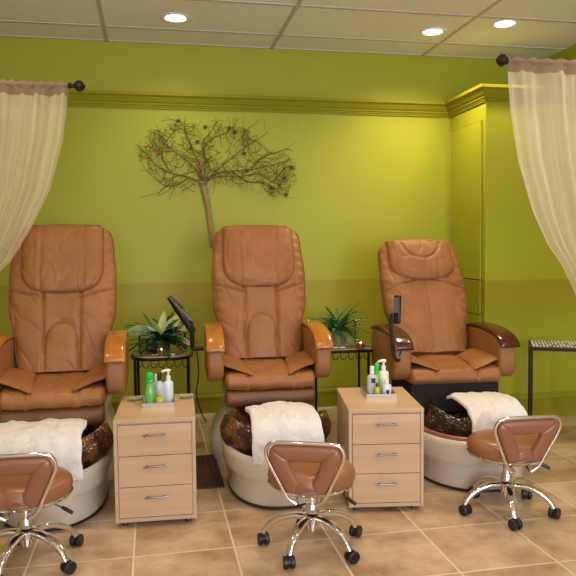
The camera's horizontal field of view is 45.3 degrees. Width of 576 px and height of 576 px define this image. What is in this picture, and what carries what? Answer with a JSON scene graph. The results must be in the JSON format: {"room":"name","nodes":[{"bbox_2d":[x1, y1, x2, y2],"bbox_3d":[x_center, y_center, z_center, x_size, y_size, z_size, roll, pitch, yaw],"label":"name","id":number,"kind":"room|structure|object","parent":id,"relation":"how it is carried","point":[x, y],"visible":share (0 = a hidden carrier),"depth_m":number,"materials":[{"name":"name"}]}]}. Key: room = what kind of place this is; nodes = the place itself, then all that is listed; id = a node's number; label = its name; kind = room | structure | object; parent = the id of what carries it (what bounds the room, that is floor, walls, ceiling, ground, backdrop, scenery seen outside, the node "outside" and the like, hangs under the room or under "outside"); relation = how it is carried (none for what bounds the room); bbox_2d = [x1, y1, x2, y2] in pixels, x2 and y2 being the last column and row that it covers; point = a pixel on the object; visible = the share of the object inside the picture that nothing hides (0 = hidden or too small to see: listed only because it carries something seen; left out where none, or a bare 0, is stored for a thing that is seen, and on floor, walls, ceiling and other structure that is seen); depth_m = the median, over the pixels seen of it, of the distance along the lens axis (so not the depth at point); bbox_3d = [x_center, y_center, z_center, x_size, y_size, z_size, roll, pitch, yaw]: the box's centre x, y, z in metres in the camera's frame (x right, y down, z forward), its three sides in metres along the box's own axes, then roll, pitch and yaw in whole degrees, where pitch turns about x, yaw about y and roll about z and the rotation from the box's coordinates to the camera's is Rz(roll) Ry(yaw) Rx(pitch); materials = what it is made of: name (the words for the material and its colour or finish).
{"room":"salon","nodes":[
{"label":"salon","id":0,"kind":"room"},
{"bbox_2d":[0,36,539,396],"bbox_3d":[-0.112,-0.431,5.417,4.700,2.820,0.100,-1,3,-11],"label":"wall","id":1,"kind":"structure","parent":0,"point":[364,182],"depth_m":5.27,"materials":[{"name":"paint"}]},
{"bbox_2d":[136,116,296,247],"bbox_3d":[-0.529,-0.801,5.226,1.222,0.990,0.057,-1,3,-11],"label":"tree sculpture","id":2,"kind":"object","parent":1,"relation":"attached to","point":[202,182],"visible":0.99,"depth_m":5.21,"materials":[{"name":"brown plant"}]},
{"bbox_2d":[195,407,336,417],"bbox_3d":[-0.489,0.979,5.340,3.670,0.022,0.018,-1,3,-11],"label":"trim","id":3,"kind":"structure","parent":1,"relation":"attached to","point":[319,408],"depth_m":5.33,"materials":[{"name":"beige wood"}]},
{"bbox_2d":[0,83,575,116],"bbox_3d":[-0.043,-1.387,4.967,4.500,0.110,0.700,-1,3,-11],"label":"trim","id":4,"kind":"structure","parent":1,"relation":"attached to","point":[481,93],"depth_m":5.14,"materials":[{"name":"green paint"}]},
{"bbox_2d":[0,384,575,415],"bbox_3d":[-0.026,0.904,5.131,4.500,0.187,0.642,-1,3,-11],"label":"baseboard","id":5,"kind":"structure","parent":1,"relation":"attached to","point":[560,403],"depth_m":5.24,"materials":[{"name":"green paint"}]},
{"bbox_2d":[0,410,575,575],"bbox_3d":[0.692,1.254,1.537,4.700,0.100,8.200,-1,3,-11],"label":"floor","id":6,"kind":"structure","parent":0,"point":[433,538],"depth_m":3.06,"materials":[{"name":"beige tile"}]},
{"bbox_2d":[0,452,83,575],"bbox_3d":[-1.101,0.881,2.845,0.469,0.525,0.488,-1,3,-9],"label":"stool","id":7,"kind":"object","parent":6,"relation":"on","point":[29,482],"visible":1,"depth_m":2.71,"materials":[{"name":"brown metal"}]},
{"bbox_2d":[0,466,72,508],"bbox_3d":[-1.086,0.812,2.848,0.380,0.090,0.380,-1,3,-9],"label":"seat cushion","id":8,"kind":"object","parent":7,"relation":"on","point":[15,493],"depth_m":2.70,"materials":[{"name":"brown leather"}]},
{"bbox_2d":[0,224,128,532],"bbox_3d":[-1.250,0.365,3.760,0.732,1.450,1.349,-1,3,-11],"label":"chair","id":9,"kind":"object","parent":6,"relation":"on","point":[63,358],"visible":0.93,"depth_m":3.88,"materials":[{"name":"beige leather"}]},
{"bbox_2d":[0,418,86,479],"bbox_3d":[-1.225,0.772,3.350,0.480,0.227,0.457,-1,3,-11],"label":"towel","id":10,"kind":"object","parent":9,"relation":"on","point":[61,438],"visible":0.71,"depth_m":3.20,"materials":[{"name":"white fabric"}]},
{"bbox_2d":[0,371,107,410],"bbox_3d":[-1.245,0.536,3.754,0.524,0.129,0.618,-1,3,-11],"label":"seat cushion","id":11,"kind":"object","parent":9,"relation":"on","point":[25,390],"depth_m":3.50,"materials":[{"name":"beige leather"}]},
{"bbox_2d":[0,422,112,532],"bbox_3d":[-1.193,0.924,3.532,0.578,0.360,0.816,-1,3,-11],"label":"basin","id":12,"kind":"object","parent":9,"relation":"in","point":[88,496],"depth_m":3.31,"materials":[{"name":"beige plastic"}]},
{"bbox_2d":[21,224,102,291],"bbox_3d":[-1.319,-0.179,4.050,0.456,0.394,0.245,-1,3,-11],"label":"headrest pillow","id":13,"kind":"object","parent":9,"relation":"on","point":[54,257],"depth_m":3.99,"materials":[{"name":"beige leather"}]},
{"bbox_2d":[81,422,113,468],"bbox_3d":[-1.188,0.825,3.493,0.603,0.287,0.568,-1,3,-11],"label":"bowl","id":14,"kind":"object","parent":9,"relation":"on","point":[97,438],"depth_m":3.40,"materials":[{"name":"brown glass"}]},
{"bbox_2d":[113,393,196,526],"bbox_3d":[-0.654,0.847,3.459,0.375,0.512,0.560,-1,3,-9],"label":"base cabinet","id":15,"kind":"object","parent":6,"relation":"on","point":[155,448],"visible":0.99,"depth_m":3.21,"materials":[{"name":"brown wood"}]},
{"bbox_2d":[127,396,142,401],"bbox_3d":[-0.791,0.578,3.584,0.084,0.013,0.084,-1,3,-11],"label":"glass dish","id":16,"kind":"object","parent":15,"relation":"on","point":[135,398],"visible":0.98,"depth_m":3.59,"materials":[{"name":"white"}]},
{"bbox_2d":[142,393,174,407],"bbox_3d":[-0.661,0.575,3.528,0.160,0.022,0.210,-1,3,-9],"label":"tray","id":17,"kind":"object","parent":15,"relation":"on","point":[166,404],"visible":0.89,"depth_m":3.43,"materials":[{"name":"silver metal"}]},
{"bbox_2d":[145,372,155,402],"bbox_3d":[-0.695,0.504,3.473,0.056,0.164,0.056,-1,3,-11],"label":"bottle","id":18,"kind":"object","parent":17,"relation":"on","point":[150,394],"visible":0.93,"depth_m":3.45,"materials":[{"name":"green plastic"}]},
{"bbox_2d":[155,372,164,396],"bbox_3d":[-0.655,0.507,3.520,0.049,0.152,0.049,-1,3,-11],"label":"bottle","id":19,"kind":"object","parent":17,"relation":"on","point":[159,385],"visible":0.75,"depth_m":3.50,"materials":[{"name":"white plastic"}]},
{"bbox_2d":[155,393,164,402],"bbox_3d":[-0.640,0.558,3.457,0.049,0.057,0.049,-1,3,-11],"label":"bottle","id":20,"kind":"object","parent":17,"relation":"on","point":[160,398],"visible":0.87,"depth_m":3.44,"materials":[{"name":"yellow plastic"}]},
{"bbox_2d":[161,369,173,401],"bbox_3d":[-0.616,0.497,3.544,0.055,0.168,0.051,1,4,28],"label":"bottle","id":21,"kind":"object","parent":17,"relation":"on","point":[168,384],"visible":0.98,"depth_m":3.52,"materials":[{"name":"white plastic"}]},
{"bbox_2d":[178,394,193,398],"bbox_3d":[-0.536,0.572,3.633,0.084,0.013,0.084,-1,3,-11],"label":"glass dish","id":22,"kind":"object","parent":15,"relation":"on","point":[183,396],"visible":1,"depth_m":3.65,"materials":[{"name":"white"}]},
{"bbox_2d":[131,330,192,395],"bbox_3d":[-0.828,0.662,4.571,0.406,0.747,0.456,-1,3,-9],"label":"accent table","id":23,"kind":"object","parent":6,"relation":"on","point":[176,353],"visible":0.7,"depth_m":4.40,"materials":[{"name":"metal"}]},
{"bbox_2d":[123,310,199,359],"bbox_3d":[-0.856,0.303,4.550,0.547,0.358,0.540,-1,3,-1],"label":"potted plant","id":24,"kind":"object","parent":23,"relation":"on","point":[163,333],"visible":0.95,"depth_m":4.49,"materials":[{"name":"green plant"}]},
{"bbox_2d":[157,349,165,355],"bbox_3d":[-0.804,0.405,4.382,0.058,0.047,0.058,-1,3,-11],"label":"votive candle","id":25,"kind":"object","parent":23,"relation":"on","point":[159,351],"visible":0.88,"depth_m":4.36,"materials":[{"name":"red glass"}]},
{"bbox_2d":[196,455,223,489],"bbox_3d":[-0.549,1.065,4.001,0.300,0.011,0.580,-1,3,-11],"label":"floor mat","id":26,"kind":"object","parent":6,"relation":"on","point":[208,475],"visible":0.33,"depth_m":3.95,"materials":[{"name":"brown rubber"}]},
{"bbox_2d":[167,225,333,509],"bbox_3d":[-0.228,0.341,4.022,0.937,1.447,1.394,-1,3,-8],"label":"chair","id":27,"kind":"object","parent":6,"relation":"on","point":[262,349],"visible":0.95,"depth_m":4.28,"materials":[{"name":"beige leather"}]},
{"bbox_2d":[222,225,293,285],"bbox_3d":[-0.193,-0.213,4.474,0.456,0.393,0.246,-1,3,-8],"label":"headrest pillow","id":28,"kind":"object","parent":27,"relation":"on","point":[252,255],"depth_m":4.41,"materials":[{"name":"beige leather"}]},
{"bbox_2d":[223,358,314,390],"bbox_3d":[-0.137,0.500,4.176,0.524,0.129,0.618,-1,3,-8],"label":"seat cushion","id":29,"kind":"object","parent":27,"relation":"on","point":[241,374],"depth_m":3.91,"materials":[{"name":"beige leather"}]},
{"bbox_2d":[221,411,326,509],"bbox_3d":[-0.071,0.898,3.786,0.579,0.360,0.818,-1,3,-11],"label":"basin","id":30,"kind":"object","parent":27,"relation":"in","point":[248,482],"depth_m":3.49,"materials":[{"name":"beige plastic"}]},
{"bbox_2d":[220,407,330,456],"bbox_3d":[-0.069,0.798,3.745,0.603,0.287,0.568,-1,3,-8],"label":"bowl","id":31,"kind":"object","parent":27,"relation":"on","point":[235,428],"depth_m":3.59,"materials":[{"name":"brown glass"}]},
{"bbox_2d":[245,401,324,464],"bbox_3d":[-0.028,0.743,3.617,0.365,0.224,0.458,-1,3,-8],"label":"towel","id":32,"kind":"object","parent":27,"relation":"on","point":[277,420],"visible":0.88,"depth_m":3.45,"materials":[{"name":"white fabric"}]},
{"bbox_2d":[257,441,362,568],"bbox_3d":[0.085,0.862,2.978,0.469,0.525,0.488,0,3,10],"label":"stool","id":33,"kind":"object","parent":6,"relation":"on","point":[313,471],"visible":1,"depth_m":2.81,"materials":[{"name":"brown leather"}]},
{"bbox_2d":[268,457,355,493],"bbox_3d":[0.102,0.793,2.976,0.380,0.090,0.380,0,3,10],"label":"seat cushion","id":34,"kind":"object","parent":33,"relation":"on","point":[304,478],"depth_m":2.81,"materials":[{"name":"brown leather"}]},
{"bbox_2d":[306,318,372,410],"bbox_3d":[0.344,0.616,4.761,0.441,0.792,0.355,-1,3,-8],"label":"accent table","id":35,"kind":"object","parent":6,"relation":"on","point":[351,347],"visible":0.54,"depth_m":4.61,"materials":[{"name":"metal"}]},
{"bbox_2d":[304,303,368,347],"bbox_3d":[0.346,0.247,4.737,0.473,0.298,0.455,2,4,35],"label":"potted plant","id":36,"kind":"object","parent":35,"relation":"on","point":[336,328],"visible":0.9,"depth_m":4.69,"materials":[{"name":"green plant"}]},
{"bbox_2d":[356,342,364,348],"bbox_3d":[0.483,0.380,4.586,0.058,0.047,0.058,-1,3,-11],"label":"votive candle","id":37,"kind":"object","parent":35,"relation":"on","point":[360,345],"visible":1,"depth_m":4.56,"materials":[{"name":"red glass"}]},
{"bbox_2d":[337,387,423,510],"bbox_3d":[0.469,0.827,3.601,0.368,0.512,0.550,-1,3,-2],"label":"base cabinet","id":38,"kind":"object","parent":6,"relation":"on","point":[382,438],"visible":0.82,"depth_m":3.36,"materials":[{"name":"brown wood"}]},
{"bbox_2d":[360,386,395,397],"bbox_3d":[0.480,0.555,3.686,0.156,0.022,0.210,-1,3,-3],"label":"tray","id":39,"kind":"object","parent":38,"relation":"on","point":[363,389],"visible":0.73,"depth_m":3.58,"materials":[{"name":"silver metal"}]},
{"bbox_2d":[367,366,376,393],"bbox_3d":[0.445,0.488,3.650,0.054,0.152,0.055,-1,3,-11],"label":"bottle","id":40,"kind":"object","parent":39,"relation":"on","point":[371,378],"visible":0.84,"depth_m":3.63,"materials":[{"name":"white plastic"}]},
{"bbox_2d":[374,362,379,386],"bbox_3d":[0.475,0.480,3.691,0.039,0.164,0.039,-1,3,-11],"label":"bottle","id":41,"kind":"object","parent":39,"relation":"on","point":[376,365],"visible":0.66,"depth_m":3.68,"materials":[{"name":"green plastic"}]},
{"bbox_2d":[374,383,379,393],"bbox_3d":[0.467,0.532,3.608,0.032,0.070,0.032,-1,3,-11],"label":"bottle","id":42,"kind":"object","parent":39,"relation":"on","point":[377,388],"visible":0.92,"depth_m":3.60,"materials":[{"name":"yellow plastic"}]},
{"bbox_2d":[377,359,388,392],"bbox_3d":[0.514,0.471,3.712,0.056,0.179,0.056,2,4,32],"label":"bottle","id":43,"kind":"object","parent":39,"relation":"on","point":[383,373],"visible":0.77,"depth_m":3.69,"materials":[{"name":"beige plastic"}]},
{"bbox_2d":[382,379,390,393],"bbox_3d":[0.520,0.521,3.629,0.049,0.087,0.050,-1,3,-11],"label":"bottle","id":44,"kind":"object","parent":39,"relation":"on","point":[386,388],"visible":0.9,"depth_m":3.61,"materials":[{"name":"white plastic"}]},
{"bbox_2d":[370,239,523,492],"bbox_3d":[0.973,0.362,4.291,0.786,1.349,1.481,-1,3,-6],"label":"chair","id":45,"kind":"object","parent":6,"relation":"on","point":[427,344],"visible":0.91,"depth_m":4.26,"materials":[{"name":"brown leather"}]},
{"bbox_2d":[386,239,452,278],"bbox_3d":[0.919,-0.203,4.780,0.444,0.277,0.240,-1,3,-6],"label":"headrest pillow","id":46,"kind":"object","parent":45,"relation":"on","point":[405,258],"depth_m":4.72,"materials":[{"name":"beige leather"}]},
{"bbox_2d":[424,398,471,437],"bbox_3d":[1.025,0.786,3.953,0.494,0.266,0.568,-1,3,-6],"label":"bowl","id":47,"kind":"object","parent":45,"relation":"on","point":[444,418],"depth_m":3.81,"materials":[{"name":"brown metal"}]},
{"bbox_2d":[404,353,500,384],"bbox_3d":[0.973,0.497,4.387,0.570,0.132,0.618,-1,3,-6],"label":"seat cushion","id":48,"kind":"object","parent":45,"relation":"on","point":[423,368],"depth_m":4.13,"materials":[{"name":"brown leather"}]},
{"bbox_2d":[406,390,523,492],"bbox_3d":[1.026,0.816,3.992,0.684,0.478,0.822,-1,3,-11],"label":"basin","id":49,"kind":"object","parent":45,"relation":"in","point":[448,464],"depth_m":3.72,"materials":[{"name":"white"}]},
{"bbox_2d":[446,392,527,432],"bbox_3d":[1.111,0.694,3.843,0.330,0.182,0.424,-1,3,-6],"label":"towel","id":50,"kind":"object","parent":45,"relation":"on","point":[484,409],"visible":0.73,"depth_m":3.71,"materials":[{"name":"white fabric"}]},
{"bbox_2d":[458,415,561,530],"bbox_3d":[1.050,0.830,3.351,0.469,0.525,0.488,-1,3,-9],"label":"stool","id":51,"kind":"object","parent":6,"relation":"on","point":[513,441],"visible":1,"depth_m":3.19,"materials":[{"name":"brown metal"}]},
{"bbox_2d":[467,429,537,461],"bbox_3d":[1.064,0.761,3.355,0.380,0.090,0.380,-1,3,-9],"label":"seat cushion","id":52,"kind":"object","parent":51,"relation":"on","point":[482,445],"depth_m":3.22,"materials":[{"name":"brown leather"}]},
{"bbox_2d":[528,340,575,415],"bbox_3d":[1.844,0.691,4.752,0.350,0.620,0.350,0,4,17],"label":"table","id":53,"kind":"object","parent":6,"relation":"on","point":[533,345],"visible":0.99,"depth_m":4.64,"materials":[{"name":"dark iron"},{"name":"dark grout"},{"name":"cream ceramic tile"}]},
{"bbox_2d":[0,0,575,58],"bbox_3d":[0.663,-1.661,1.364,4.700,0.100,8.200,-1,3,-11],"label":"ceiling","id":54,"kind":"structure","parent":0,"point":[204,15],"depth_m":4.69,"materials":[{"name":"tile"}]},
{"bbox_2d":[161,13,189,22],"bbox_3d":[-0.741,-1.777,4.550,0.190,0.013,0.190,-1,3,-11],"label":"recessed light","id":55,"kind":"object","parent":54,"relation":"in","point":[168,17],"visible":1,"depth_m":4.53,"materials":[{"name":"white plastic"}]},
{"bbox_2d":[0,0,575,58],"bbox_3d":[0.691,-1.600,1.227,4.500,0.007,8.287,-1,3,-11],"label":"trim","id":56,"kind":"structure","parent":54,"relation":"attached to","point":[296,6],"depth_m":4.84,"materials":[{"name":"silver metal"}]},
{"bbox_2d":[419,27,445,36],"bbox_3d":[1.028,-1.816,4.900,0.190,0.013,0.190,-1,3,-11],"label":"recessed light","id":57,"kind":"object","parent":54,"relation":"in","point":[432,31],"visible":1,"depth_m":4.88,"materials":[{"name":"white plastic"}]},
{"bbox_2d":[490,19,518,28],"bbox_3d":[1.488,-1.811,4.736,0.190,0.013,0.190,-1,3,-11],"label":"recessed light","id":58,"kind":"object","parent":54,"relation":"in","point":[503,23],"visible":1,"depth_m":4.72,"materials":[{"name":"white plastic"}]},
{"bbox_2d":[449,102,575,393],"bbox_3d":[1.775,-0.261,5.434,0.800,2.440,0.620,-1,3,-11],"label":"wall","id":59,"kind":"structure","parent":0,"point":[527,291],"depth_m":5.12,"materials":[{"name":"paint"}]},
{"bbox_2d":[449,120,482,322],"bbox_3d":[1.374,-0.240,5.366,0.014,2.015,0.550,-1,3,-11],"label":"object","id":60,"kind":"structure","parent":59,"relation":"in","point":[466,143],"depth_m":5.27,"materials":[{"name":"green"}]},
{"bbox_2d":[540,44,575,86],"bbox_3d":[2.378,-0.412,4.687,0.100,2.820,2.300,-1,3,-11],"label":"wall","id":61,"kind":"structure","parent":0,"point":[546,79],"depth_m":5.44,"materials":[{"name":"paint"}]},
{"bbox_2d":[496,54,511,66],"bbox_3d":[1.767,-1.143,3.554,1.507,0.061,0.061,-1,3,-11],"label":"curtain rod","id":62,"kind":"object","parent":61,"relation":"attached to","point":[502,59],"visible":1,"depth_m":3.40,"materials":[{"name":"brown wood"}]},
{"bbox_2d":[506,56,575,289],"bbox_3d":[1.786,-0.070,3.623,1.407,2.194,0.120,-1,3,-9],"label":"curtain","id":63,"kind":"object","parent":61,"relation":"attached to","point":[533,65],"visible":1,"depth_m":3.47,"materials":[{"name":"beige fabric"}]},
{"bbox_3d":[-2.134,-0.314,3.796,0.100,2.820,2.300,-1,3,-11],"label":"wall","id":64,"kind":"structure","parent":0,"visible":0},
{"bbox_2d":[0,79,67,267],"bbox_3d":[-1.557,-0.003,3.587,0.853,2.132,0.120,-1,4,-14],"label":"curtain","id":65,"kind":"object","parent":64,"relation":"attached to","point":[11,87],"visible":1,"depth_m":3.57,"materials":[{"name":"beige fabric"}]},
{"bbox_2d":[68,80,85,91],"bbox_3d":[-1.541,-1.045,3.514,0.984,0.061,0.061,-1,3,-11],"label":"curtain rod","id":66,"kind":"object","parent":64,"relation":"attached to","point":[79,86],"visible":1,"depth_m":3.58,"materials":[{"name":"brown metal"}]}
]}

